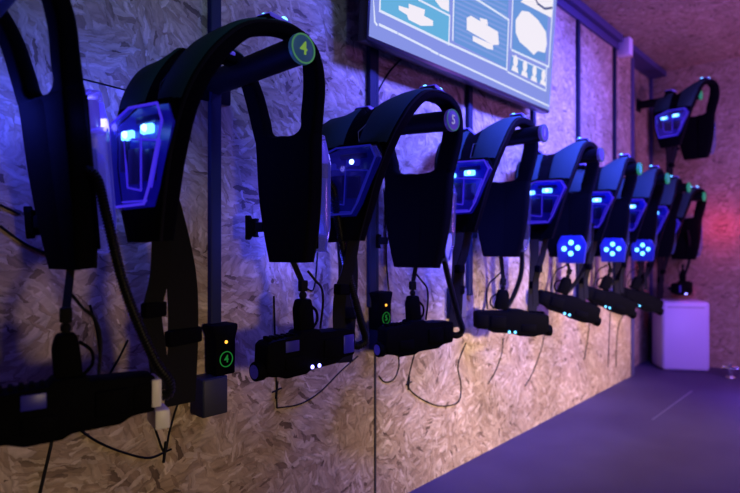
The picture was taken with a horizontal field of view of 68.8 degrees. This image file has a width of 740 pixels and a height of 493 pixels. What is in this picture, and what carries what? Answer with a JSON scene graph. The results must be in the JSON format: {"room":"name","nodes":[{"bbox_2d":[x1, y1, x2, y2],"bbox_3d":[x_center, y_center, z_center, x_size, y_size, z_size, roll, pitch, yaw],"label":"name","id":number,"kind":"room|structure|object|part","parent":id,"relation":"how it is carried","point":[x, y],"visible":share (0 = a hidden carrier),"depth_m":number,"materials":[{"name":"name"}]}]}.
{"room":"laser tag vesting room","nodes":[
{"label":"laser tag vesting room","id":0,"kind":"room"},
{"bbox_2d":[0,0,648,492],"bbox_3d":[0.190,-0.290,2.651,0.300,2.780,7.520,0,0,43],"label":"wall","id":1,"kind":"structure","parent":0,"point":[324,443],"depth_m":1.94,"materials":[{"name":"brown wood"}]},
{"bbox_2d":[0,0,15,17],"bbox_3d":[-0.788,-0.500,1.102,0.402,0.120,0.120,0,0,43],"label":"bar","id":2,"kind":"object","parent":1,"relation":"attached to","point":[5,5],"visible":1,"depth_m":1.05,"materials":[{"name":"black metal"}]},
{"bbox_2d":[0,0,116,269],"bbox_3d":[-0.787,-0.081,1.015,0.297,1.016,0.572,0,0,30],"label":"vest","id":3,"kind":"object","parent":2,"relation":"hanging from","point":[65,130],"visible":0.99,"depth_m":1.15,"materials":[{"name":"black"}]},
{"bbox_2d":[23,206,39,238],"bbox_3d":[-0.790,-0.057,1.264,0.041,0.077,0.018,0,5,35],"label":"socket","id":4,"kind":"object","parent":3,"relation":"attached to","point":[30,220],"depth_m":1.26,"materials":[{"name":"black plastic"}]},
{"bbox_2d":[0,165,175,447],"bbox_3d":[-0.612,0.107,1.139,0.365,0.567,0.167,0,0,-35],"label":"gun","id":5,"kind":"object","parent":3,"relation":"hanging from","point":[70,401],"visible":1,"depth_m":1.09,"materials":[{"name":"black plastic"}]},
{"bbox_2d":[88,99,100,128],"bbox_3d":[-0.656,-0.289,1.212,0.151,0.060,0.025,0,5,35],"label":"diffuser","id":6,"kind":"object","parent":3,"relation":"attached to","point":[94,105],"depth_m":1.17,"materials":[{"name":"blue"}]},
{"bbox_2d":[0,204,20,214],"bbox_3d":[-0.870,-0.089,1.305,0.006,0.025,0.044,0,0,43],"label":"cable","id":7,"kind":"object","parent":1,"relation":"attached to","point":[1,205],"visible":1,"depth_m":1.30,"materials":[{"name":"black rubber"}]},
{"bbox_2d":[0,225,44,253],"bbox_3d":[-0.835,-0.004,1.342,0.006,0.094,0.147,0,0,43],"label":"cable","id":8,"kind":"object","parent":1,"relation":"attached to","point":[1,226],"visible":0.61,"depth_m":1.32,"materials":[{"name":"black rubber"}]},
{"bbox_2d":[38,442,52,492],"bbox_3d":[-0.817,0.562,1.360,0.008,0.215,0.050,0,0,43],"label":"cable","id":9,"kind":"object","parent":1,"relation":"attached to","point":[51,443],"visible":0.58,"depth_m":1.36,"materials":[{"name":"black rubber"}]},
{"bbox_2d":[89,305,98,349],"bbox_3d":[-0.736,0.220,1.446,0.006,0.130,0.031,0,0,43],"label":"cable","id":10,"kind":"object","parent":1,"relation":"attached to","point":[90,306],"visible":0.52,"depth_m":1.45,"materials":[{"name":"black rubber"}]},
{"bbox_2d":[83,78,125,90],"bbox_3d":[-0.709,-0.438,1.475,0.004,0.013,0.163,0,0,43],"label":"cable","id":11,"kind":"object","parent":1,"relation":"attached to","point":[83,78],"visible":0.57,"depth_m":1.46,"materials":[{"name":"black rubber"}]},
{"bbox_2d":[109,340,128,372],"bbox_3d":[-0.698,0.315,1.487,0.006,0.109,0.067,0,0,43],"label":"cable","id":12,"kind":"object","parent":1,"relation":"attached to","point":[127,341],"visible":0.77,"depth_m":1.49,"materials":[{"name":"black rubber"}]},
{"bbox_2d":[81,431,171,462],"bbox_3d":[-0.676,0.557,1.509,0.010,0.154,0.254,0,0,43],"label":"cable","id":13,"kind":"object","parent":1,"relation":"attached to","point":[84,432],"visible":0.95,"depth_m":1.52,"materials":[{"name":"black rubber"}]},
{"bbox_2d":[154,405,177,451],"bbox_3d":[-0.593,0.529,1.598,0.006,0.157,0.107,0,0,43],"label":"cable","id":14,"kind":"object","parent":1,"relation":"attached to","point":[176,407],"visible":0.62,"depth_m":1.59,"materials":[{"name":"black rubber"}]},
{"bbox_2d":[191,373,226,417],"bbox_3d":[-0.492,0.453,1.652,0.078,0.115,0.085,0,0,43],"label":"box","id":15,"kind":"object","parent":1,"relation":"attached to","point":[211,390],"visible":0.89,"depth_m":1.62,"materials":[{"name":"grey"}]},
{"bbox_2d":[208,0,220,323],"bbox_3d":[-0.488,-0.660,1.697,0.022,1.820,0.038,0,0,43],"label":"trim","id":16,"kind":"structure","parent":1,"relation":"attached to","point":[214,6],"depth_m":1.69,"materials":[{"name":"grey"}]},
{"bbox_2d":[203,321,237,375],"bbox_3d":[-0.466,0.318,1.682,0.075,0.155,0.088,0,0,43],"label":"dock","id":17,"kind":"object","parent":1,"relation":"attached to","point":[219,337],"visible":1,"depth_m":1.66,"materials":[{"name":"black plastic"}]},
{"bbox_2d":[201,33,314,105],"bbox_3d":[-0.333,-0.513,1.551,0.448,0.120,0.120,0,0,43],"label":"bar","id":18,"kind":"object","parent":1,"relation":"attached to","point":[297,50],"visible":0.93,"depth_m":1.48,"materials":[{"name":"black metal"}]},
{"bbox_2d":[109,12,330,406],"bbox_3d":[-0.365,-0.104,1.436,0.313,1.003,0.606,0,0,31],"label":"vest","id":19,"kind":"object","parent":18,"relation":"hanging from","point":[150,134],"visible":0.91,"depth_m":1.33,"materials":[{"name":"black"}]},
{"bbox_2d":[122,131,126,138],"bbox_3d":[-0.547,-0.250,1.209,0.012,0.017,0.017,0,0,31],"label":"light","id":20,"kind":"object","parent":19,"relation":"on","point":[124,134],"depth_m":1.20,"materials":[{"name":"white plastic"}]},
{"bbox_2d":[141,124,146,131],"bbox_3d":[-0.489,-0.258,1.174,0.012,0.017,0.017,0,0,31],"label":"light","id":21,"kind":"object","parent":19,"relation":"on","point":[143,127],"depth_m":1.17,"materials":[{"name":"white plastic"}]},
{"bbox_3d":[-0.495,-0.196,1.215,0.205,0.260,0.027,0,0,31],"label":"light panel","id":22,"kind":"part","parent":19,"relation":"part of","materials":[{"name":"blue plastic"}]},
{"bbox_2d":[223,54,236,66],"bbox_3d":[-0.426,-0.537,1.520,0.044,0.028,0.116,0,0,31],"label":"light","id":23,"kind":"object","parent":19,"relation":"attached to","point":[231,60],"depth_m":1.54,"materials":[{"name":"black plastic"}]},
{"bbox_2d":[245,215,258,239],"bbox_3d":[-0.369,-0.059,1.690,0.042,0.077,0.021,0,0,31],"label":"socket","id":24,"kind":"object","parent":19,"relation":"attached to","point":[251,225],"depth_m":1.68,"materials":[{"name":"black plastic"}]},
{"bbox_2d":[257,13,275,18],"bbox_3d":[-0.250,-0.577,1.412,0.044,0.028,0.116,0,0,31],"label":"light","id":25,"kind":"object","parent":19,"relation":"on","point":[264,15],"depth_m":1.37,"materials":[{"name":"black"}]},
{"bbox_2d":[249,181,369,381],"bbox_3d":[-0.173,0.084,1.694,0.084,0.609,0.452,0,0,43],"label":"gun","id":26,"kind":"object","parent":19,"relation":"hanging from","point":[305,348],"visible":0.9,"depth_m":1.65,"materials":[{"name":"black plastic"}]},
{"bbox_2d":[272,296,281,407],"bbox_3d":[-0.324,0.367,1.881,0.009,0.392,0.041,0,0,43],"label":"cable","id":27,"kind":"object","parent":1,"relation":"attached to","point":[277,382],"visible":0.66,"depth_m":1.88,"materials":[{"name":"black rubber"}]},
{"bbox_2d":[308,252,317,290],"bbox_3d":[-0.224,0.052,1.990,0.006,0.228,0.091,0,0,43],"label":"cable","id":28,"kind":"object","parent":1,"relation":"attached to","point":[317,252],"visible":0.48,"depth_m":2.01,"materials":[{"name":"black rubber"}]},
{"bbox_2d":[277,356,357,408],"bbox_3d":[-0.186,0.507,2.030,0.005,0.136,0.404,0,0,43],"label":"cable","id":29,"kind":"object","parent":1,"relation":"attached to","point":[356,356],"visible":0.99,"depth_m":2.04,"materials":[{"name":"black rubber"}]},
{"bbox_2d":[367,46,378,307],"bbox_3d":[0.014,-0.660,2.230,0.022,1.820,0.063,0,0,43],"label":"trim","id":30,"kind":"structure","parent":1,"relation":"attached to","point":[372,53],"depth_m":2.21,"materials":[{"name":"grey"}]},
{"bbox_2d":[374,354,375,492],"bbox_3d":[0.021,0.625,2.252,0.006,0.950,0.010,0,0,43],"label":"trim","id":31,"kind":"structure","parent":1,"relation":"attached to","point":[374,354],"depth_m":2.25,"materials":[{"name":"black"}]},
{"bbox_2d":[369,325,382,349],"bbox_3d":[0.048,0.370,2.229,0.073,0.110,0.075,0,0,43],"label":"box","id":32,"kind":"object","parent":1,"relation":"attached to","point":[373,334],"visible":0.24,"depth_m":2.21,"materials":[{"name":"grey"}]},
{"bbox_2d":[368,291,391,329],"bbox_3d":[0.042,0.263,2.221,0.075,0.155,0.088,0,0,43],"label":"dock","id":33,"kind":"object","parent":32,"relation":"attached to","point":[380,311],"visible":0.91,"depth_m":2.19,"materials":[{"name":"black plastic"}]},
{"bbox_2d":[383,188,389,290],"bbox_3d":[0.073,-0.009,2.305,0.006,0.478,0.044,0,0,43],"label":"cable","id":34,"kind":"object","parent":1,"relation":"attached to","point":[383,188],"visible":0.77,"depth_m":2.30,"materials":[{"name":"black rubber"}]},
{"bbox_2d":[378,357,399,382],"bbox_3d":[0.083,0.522,2.316,0.006,0.123,0.136,0,0,43],"label":"cable","id":35,"kind":"object","parent":1,"relation":"attached to","point":[398,357],"visible":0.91,"depth_m":2.34,"materials":[{"name":"black rubber"}]},
{"bbox_2d":[379,59,401,90],"bbox_3d":[0.084,-0.714,2.317,0.007,0.236,0.169,0,0,43],"label":"cable","id":36,"kind":"object","parent":1,"relation":"attached to","point":[391,69],"visible":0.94,"depth_m":2.31,"materials":[{"name":"black rubber"}]},
{"bbox_2d":[401,109,459,134],"bbox_3d":[0.148,-0.480,2.086,0.420,0.130,0.120,0,0,43],"label":"bar","id":37,"kind":"object","parent":1,"relation":"attached to","point":[440,121],"visible":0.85,"depth_m":1.97,"materials":[{"name":"black metal"}]},
{"bbox_2d":[322,84,462,362],"bbox_3d":[0.062,-0.091,1.977,0.414,0.989,0.648,0,0,31],"label":"vest","id":38,"kind":"object","parent":37,"relation":"hanging from","point":[361,143],"visible":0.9,"depth_m":1.84,"materials":[{"name":"black"}]},
{"bbox_3d":[-0.072,-0.202,1.747,0.272,0.260,0.028,0,-5,31],"label":"light panel","id":39,"kind":"part","parent":38,"relation":"part of","materials":[{"name":"blue"}]},
{"bbox_2d":[354,107,370,111],"bbox_3d":[-0.009,-0.515,2.105,0.059,0.028,0.121,0,-5,31],"label":"light","id":40,"kind":"object","parent":38,"relation":"attached to","point":[367,109],"depth_m":2.06,"materials":[{"name":"black plastic"}]},
{"bbox_2d":[376,234,381,247],"bbox_3d":[0.019,-0.023,2.253,0.055,0.077,0.022,0,-5,31],"label":"socket","id":41,"kind":"object","parent":38,"relation":"attached to","point":[378,237],"depth_m":2.23,"materials":[{"name":"black plastic"}]},
{"bbox_2d":[373,251,465,356],"bbox_3d":[0.205,0.116,2.138,0.423,0.609,0.084,0,0,-33],"label":"gun","id":42,"kind":"object","parent":38,"relation":"hanging from","point":[410,336],"visible":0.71,"depth_m":2.10,"materials":[{"name":"black plastic"}]},
{"bbox_2d":[419,85,436,103],"bbox_3d":[0.227,-0.555,1.966,0.059,0.028,0.121,0,-5,31],"label":"light","id":43,"kind":"object","parent":38,"relation":"on","point":[434,87],"depth_m":1.92,"materials":[{"name":"black"}]},
{"bbox_2d":[406,343,465,406],"bbox_3d":[0.325,0.630,2.571,0.009,0.307,0.483,0,0,43],"label":"cable","id":44,"kind":"object","parent":1,"relation":"attached to","point":[408,379],"visible":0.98,"depth_m":2.57,"materials":[{"name":"black rubber"}]},
{"bbox_2d":[447,287,465,318],"bbox_3d":[0.425,0.275,2.643,0.053,0.150,0.100,0,0,43],"label":"box","id":45,"kind":"object","parent":1,"relation":"attached to","point":[464,294],"visible":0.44,"depth_m":2.63,"materials":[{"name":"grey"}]},
{"bbox_2d":[357,0,556,113],"bbox_3d":[0.519,-1.199,2.585,0.118,0.846,1.546,0,0,43],"label":"wall screen","id":46,"kind":"object","parent":1,"relation":"attached to","point":[503,49],"visible":1,"depth_m":2.55,"materials":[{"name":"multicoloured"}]},
{"bbox_3d":[0.196,-1.052,2.211,0.002,0.314,0.462,6,4,43],"label":"menu panel","id":47,"kind":"part","parent":46,"relation":"part of","materials":[{"name":"teal plastic"}]},
{"bbox_3d":[0.532,-1.082,2.564,0.002,0.343,0.502,6,4,43],"label":"menu panel","id":48,"kind":"part","parent":46,"relation":"part of","materials":[{"name":"blue plastic"}]},
{"bbox_3d":[0.852,-0.956,2.916,0.002,0.096,0.385,5,4,43],"label":"menu panel","id":49,"kind":"part","parent":46,"relation":"part of","materials":[{"name":"blue plastic"}]},
{"bbox_3d":[0.863,-1.222,2.901,0.002,0.437,0.404,5,4,43],"label":"menu panel","id":50,"kind":"part","parent":46,"relation":"part of","materials":[{"name":"plastic"}]},
{"bbox_2d":[466,85,472,295],"bbox_3d":[0.506,-0.660,2.752,0.022,1.820,0.038,0,0,43],"label":"trim","id":51,"kind":"structure","parent":1,"relation":"attached to","point":[469,90],"depth_m":2.74,"materials":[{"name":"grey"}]},
{"bbox_2d":[488,338,503,383],"bbox_3d":[0.689,0.626,2.958,0.006,0.230,0.164,0,0,43],"label":"cable","id":52,"kind":"object","parent":1,"relation":"attached to","point":[502,338],"visible":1,"depth_m":2.98,"materials":[{"name":"black rubber"}]},
{"bbox_2d":[506,124,548,146],"bbox_3d":[0.650,-0.520,2.616,0.418,0.120,0.120,0,0,43],"label":"bar","id":53,"kind":"object","parent":1,"relation":"attached to","point":[540,133],"visible":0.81,"depth_m":2.50,"materials":[{"name":"black"}]},
{"bbox_2d":[434,113,538,326],"bbox_3d":[0.535,-0.129,2.527,0.389,0.986,0.651,0,0,31],"label":"vest","id":54,"kind":"object","parent":53,"relation":"hanging from","point":[499,211],"visible":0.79,"depth_m":2.39,"materials":[{"name":"black"}]},
{"bbox_3d":[0.401,-0.244,2.297,0.255,0.260,0.028,0,-6,31],"label":"light panel","id":55,"kind":"part","parent":54,"relation":"part of","materials":[{"name":"blue plastic"}]},
{"bbox_2d":[473,243,552,336],"bbox_3d":[0.712,0.154,2.747,0.401,0.596,0.158,0,0,-9],"label":"gun","id":56,"kind":"object","parent":54,"relation":"hanging from","point":[516,321],"visible":0.8,"depth_m":2.68,"materials":[{"name":"black plastic"}]},
{"bbox_2d":[530,110,535,125],"bbox_3d":[0.986,-0.660,3.261,0.022,1.820,0.038,0,0,43],"label":"trim","id":57,"kind":"structure","parent":1,"relation":"attached to","point":[532,113],"depth_m":3.25,"materials":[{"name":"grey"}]},
{"bbox_2d":[525,335,544,385],"bbox_3d":[1.010,0.677,3.300,0.006,0.306,0.268,0,0,43],"label":"cable","id":58,"kind":"object","parent":1,"relation":"attached to","point":[544,335],"visible":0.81,"depth_m":3.31,"materials":[{"name":"black rubber"}]},
{"bbox_2d":[546,148,604,163],"bbox_3d":[1.130,-0.507,3.126,0.417,0.120,0.120,0,0,43],"label":"bar","id":59,"kind":"object","parent":1,"relation":"attached to","point":[591,155],"visible":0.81,"depth_m":2.99,"materials":[{"name":"black metal"}]},
{"bbox_2d":[514,137,599,310],"bbox_3d":[1.033,-0.112,3.029,0.402,0.990,0.637,0,0,33],"label":"vest","id":60,"kind":"object","parent":59,"relation":"hanging from","point":[561,220],"visible":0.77,"depth_m":2.87,"materials":[{"name":"black"}]},
{"bbox_3d":[0.893,-0.224,2.808,0.264,0.260,0.028,0,-5,33],"label":"light panel","id":61,"kind":"part","parent":60,"relation":"part of","materials":[{"name":"blue plastic"}]},
{"bbox_2d":[538,223,601,325],"bbox_3d":[1.174,0.167,3.241,0.385,0.616,0.161,0,0,-4],"label":"gun","id":62,"kind":"object","parent":60,"relation":"hanging from","point":[572,307],"visible":0.96,"depth_m":3.17,"materials":[{"name":"black plastic"}]},
{"bbox_2d":[576,19,580,296],"bbox_3d":[1.446,-0.545,3.749,0.022,2.050,0.038,0,0,43],"label":"trim","id":63,"kind":"structure","parent":1,"relation":"attached to","point":[578,22],"depth_m":3.74,"materials":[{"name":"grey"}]},
{"bbox_2d":[584,323,589,359],"bbox_3d":[1.561,0.664,3.884,0.008,0.291,0.117,0,0,43],"label":"cable","id":64,"kind":"object","parent":1,"relation":"attached to","point":[589,323],"visible":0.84,"depth_m":3.88,"materials":[{"name":"black rubber"}]},
{"bbox_2d":[556,0,622,49],"bbox_3d":[-0.099,-1.625,2.086,0.055,0.110,6.100,0,0,43],"label":"trim","id":65,"kind":"structure","parent":1,"relation":"attached to","point":[577,9],"depth_m":3.87,"materials":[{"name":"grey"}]},
{"bbox_2d":[608,312,610,366],"bbox_3d":[1.859,0.723,4.201,0.008,0.423,0.050,0,0,43],"label":"cable","id":66,"kind":"object","parent":1,"relation":"attached to","point":[610,312],"visible":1,"depth_m":4.20,"materials":[{"name":"black rubber"}]},
{"bbox_2d":[613,47,616,290],"bbox_3d":[1.933,-0.545,4.266,0.022,2.050,0.038,0,0,43],"label":"trim","id":67,"kind":"structure","parent":1,"relation":"attached to","point":[614,48],"depth_m":4.25,"materials":[{"name":"blue"}]},
{"bbox_2d":[616,315,622,365],"bbox_3d":[2.053,0.732,4.406,0.008,0.445,0.264,0,0,43],"label":"cable","id":68,"kind":"object","parent":1,"relation":"attached to","point":[622,315],"visible":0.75,"depth_m":4.32,"materials":[{"name":"black rubber"}]},
{"bbox_2d":[599,163,642,175],"bbox_3d":[1.589,-0.500,3.614,0.417,0.120,0.120,0,0,43],"label":"bar","id":69,"kind":"object","parent":1,"relation":"attached to","point":[637,168],"visible":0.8,"depth_m":3.48,"materials":[{"name":"black metal"}]},
{"bbox_2d":[568,154,637,300],"bbox_3d":[1.492,-0.105,3.517,0.402,0.990,0.637,0,0,33],"label":"vest","id":70,"kind":"object","parent":69,"relation":"hanging from","point":[610,217],"visible":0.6,"depth_m":3.38,"materials":[{"name":"black plastic"}]},
{"bbox_2d":[577,164,585,169],"bbox_3d":[1.429,-0.530,3.644,0.057,0.028,0.119,0,-5,33],"label":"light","id":71,"kind":"object","parent":70,"relation":"attached to","point":[581,166],"depth_m":3.60,"materials":[{"name":"black"}]},
{"bbox_3d":[1.353,-0.216,3.295,0.264,0.260,0.028,0,-5,33],"label":"light panel","id":72,"kind":"part","parent":70,"relation":"part of","materials":[{"name":"blue plastic"}]},
{"bbox_2d":[586,242,636,318],"bbox_3d":[1.629,0.188,3.729,0.386,0.616,0.161,0,0,-4],"label":"gun","id":73,"kind":"object","parent":70,"relation":"hanging from","point":[613,302],"visible":0.75,"depth_m":3.66,"materials":[{"name":"black plastic"}]},
{"bbox_2d":[617,37,632,57],"bbox_3d":[2.039,-1.593,4.321,0.099,0.135,0.085,0,0,43],"label":"junction box","id":74,"kind":"object","parent":1,"relation":"attached to","point":[625,47],"visible":0.82,"depth_m":4.29,"materials":[{"name":"white plastic"}]},
{"bbox_2d":[631,58,633,375],"bbox_3d":[2.198,-0.250,4.627,0.112,2.700,0.060,0,0,43],"label":"trim","id":75,"kind":"structure","parent":1,"relation":"attached to","point":[632,59],"depth_m":4.57,"materials":[{"name":"blue"}]},
{"bbox_2d":[624,173,669,184],"bbox_3d":[2.021,-0.495,4.072,0.417,0.120,0.120,0,0,43],"label":"bar","id":76,"kind":"object","parent":1,"relation":"attached to","point":[661,178],"visible":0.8,"depth_m":3.93,"materials":[{"name":"black metal"}]},
{"bbox_2d":[614,165,664,293],"bbox_3d":[1.925,-0.100,3.975,0.402,0.990,0.637,0,0,33],"label":"vest","id":77,"kind":"object","parent":76,"relation":"hanging from","point":[643,219],"visible":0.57,"depth_m":3.86,"materials":[{"name":"black plastic"}]},
{"bbox_3d":[1.785,-0.211,3.754,0.264,0.260,0.028,0,-5,33],"label":"light panel","id":78,"kind":"part","parent":77,"relation":"part of","materials":[{"name":"blue"}]},
{"bbox_2d":[613,245,663,314],"bbox_3d":[2.061,0.223,4.187,0.386,0.616,0.161,0,0,-4],"label":"gun","id":79,"kind":"object","parent":77,"relation":"hanging from","point":[644,301],"visible":0.8,"depth_m":4.12,"materials":[{"name":"black plastic"}]},
{"bbox_2d":[633,44,666,78],"bbox_3d":[2.407,-1.655,4.822,0.150,0.050,1.120,0,0,43],"label":"trim","id":80,"kind":"structure","parent":1,"relation":"attached to","point":[644,64],"depth_m":4.89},
{"bbox_2d":[649,79,652,359],"bbox_3d":[2.737,-0.265,5.260,0.030,2.730,0.030,0,0,43],"label":"trim","id":81,"kind":"structure","parent":1,"relation":"attached to","point":[650,80],"depth_m":5.25,"materials":[{"name":"blue"}]},
{"bbox_2d":[636,90,702,112],"bbox_3d":[2.678,-1.310,4.842,0.517,0.120,0.120,0,0,43],"label":"bar","id":82,"kind":"object","parent":1,"relation":"attached to","point":[649,103],"visible":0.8,"depth_m":4.95,"materials":[{"name":"black metal"}]},
{"bbox_2d":[653,77,719,175],"bbox_3d":[2.716,-0.931,4.668,0.588,1.003,0.423,0,0,-39],"label":"vest","id":83,"kind":"object","parent":82,"relation":"hanging from","point":[674,124],"visible":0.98,"depth_m":4.58,"materials":[{"name":"black"}]},
{"bbox_3d":[2.525,-1.023,4.508,0.026,0.260,0.277,0,0,-39],"label":"light panel","id":84,"kind":"part","parent":83,"relation":"part of","materials":[{"name":"blue plastic"}]},
{"bbox_2d":[676,182,690,192],"bbox_3d":[2.403,-0.480,4.551,0.517,0.120,0.120,0,0,43],"label":"bar","id":85,"kind":"object","parent":1,"relation":"attached to","point":[681,187],"visible":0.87,"depth_m":4.38,"materials":[{"name":"black"}]},
{"bbox_2d":[639,175,682,290],"bbox_3d":[2.328,-0.085,4.433,0.402,0.990,0.637,0,0,33],"label":"vest","id":86,"kind":"object","parent":85,"relation":"hanging from","point":[668,208],"visible":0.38,"depth_m":4.33,"materials":[{"name":"black plastic"}]},
{"bbox_2d":[692,192,705,200],"bbox_3d":[2.767,-0.440,4.936,0.517,0.120,0.120,0,0,43],"label":"bar","id":87,"kind":"object","parent":1,"relation":"attached to","point":[698,196],"visible":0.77,"depth_m":4.77,"materials":[{"name":"black"}]},
{"bbox_2d":[656,186,706,298],"bbox_3d":[2.721,-0.031,4.839,0.588,1.003,0.423,0,0,-43],"label":"vest","id":88,"kind":"object","parent":87,"relation":"hanging from","point":[682,251],"visible":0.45,"depth_m":4.86,"materials":[{"name":"black"}]},
{"bbox_2d":[668,230,692,295],"bbox_3d":[2.796,0.147,4.879,0.415,0.592,0.130,0,0,-43],"label":"gun","id":89,"kind":"object","parent":88,"relation":"hanging from","point":[681,287],"visible":1,"depth_m":4.84,"materials":[{"name":"black plastic"}]},
{"bbox_2d":[409,359,739,492],"bbox_3d":[1.620,1.150,1.304,4.230,0.100,7.520,0,0,43],"label":"floor","id":90,"kind":"structure","parent":0,"point":[609,441],"depth_m":2.97,"materials":[{"name":"rubber"}]},
{"bbox_2d":[651,391,691,419],"bbox_3d":[2.120,1.100,3.767,0.012,0.002,0.955,0,0,44],"label":"trim","id":91,"kind":"structure","parent":90,"relation":"on","point":[690,391],"depth_m":3.72,"materials":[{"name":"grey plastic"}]},
{"bbox_2d":[652,298,708,370],"bbox_3d":[2.814,0.792,4.904,0.390,0.615,0.304,0,0,10],"label":"box","id":92,"kind":"object","parent":90,"relation":"on","point":[680,336],"visible":0.88,"depth_m":4.77,"materials":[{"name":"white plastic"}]},
{"bbox_2d":[722,364,739,378],"bbox_3d":[3.014,1.040,4.511,0.120,0.120,0.080,0,0,43],"label":"chrome fitting","id":93,"kind":"object","parent":90,"relation":"on","point":[730,367],"visible":1,"depth_m":4.50,"materials":[{"name":"white metal"}]},
{"bbox_3d":[3.014,1.040,4.511,0.080,0.120,0.080,0,0,43],"label":"post","id":94,"kind":"part","parent":93,"relation":"part of","materials":[{"name":"silver metal"}]},
{"bbox_3d":[3.014,1.015,4.511,0.120,0.032,0.032,0,0,43],"label":"cross arm","id":95,"kind":"part","parent":93,"relation":"part of","materials":[{"name":"silver metal"}]},
{"bbox_2d":[581,0,739,70],"bbox_3d":[1.620,-1.730,1.304,4.230,0.100,7.520,0,0,43],"label":"ceiling","id":96,"kind":"structure","parent":0,"point":[675,34],"depth_m":4.12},
{"bbox_2d":[653,57,739,370],"bbox_3d":[4.237,-0.290,3.935,4.030,2.780,0.100,0,0,43],"label":"wall","id":97,"kind":"structure","parent":0,"point":[714,275],"depth_m":4.89,"materials":[{"name":"brown wood"}]}
]}

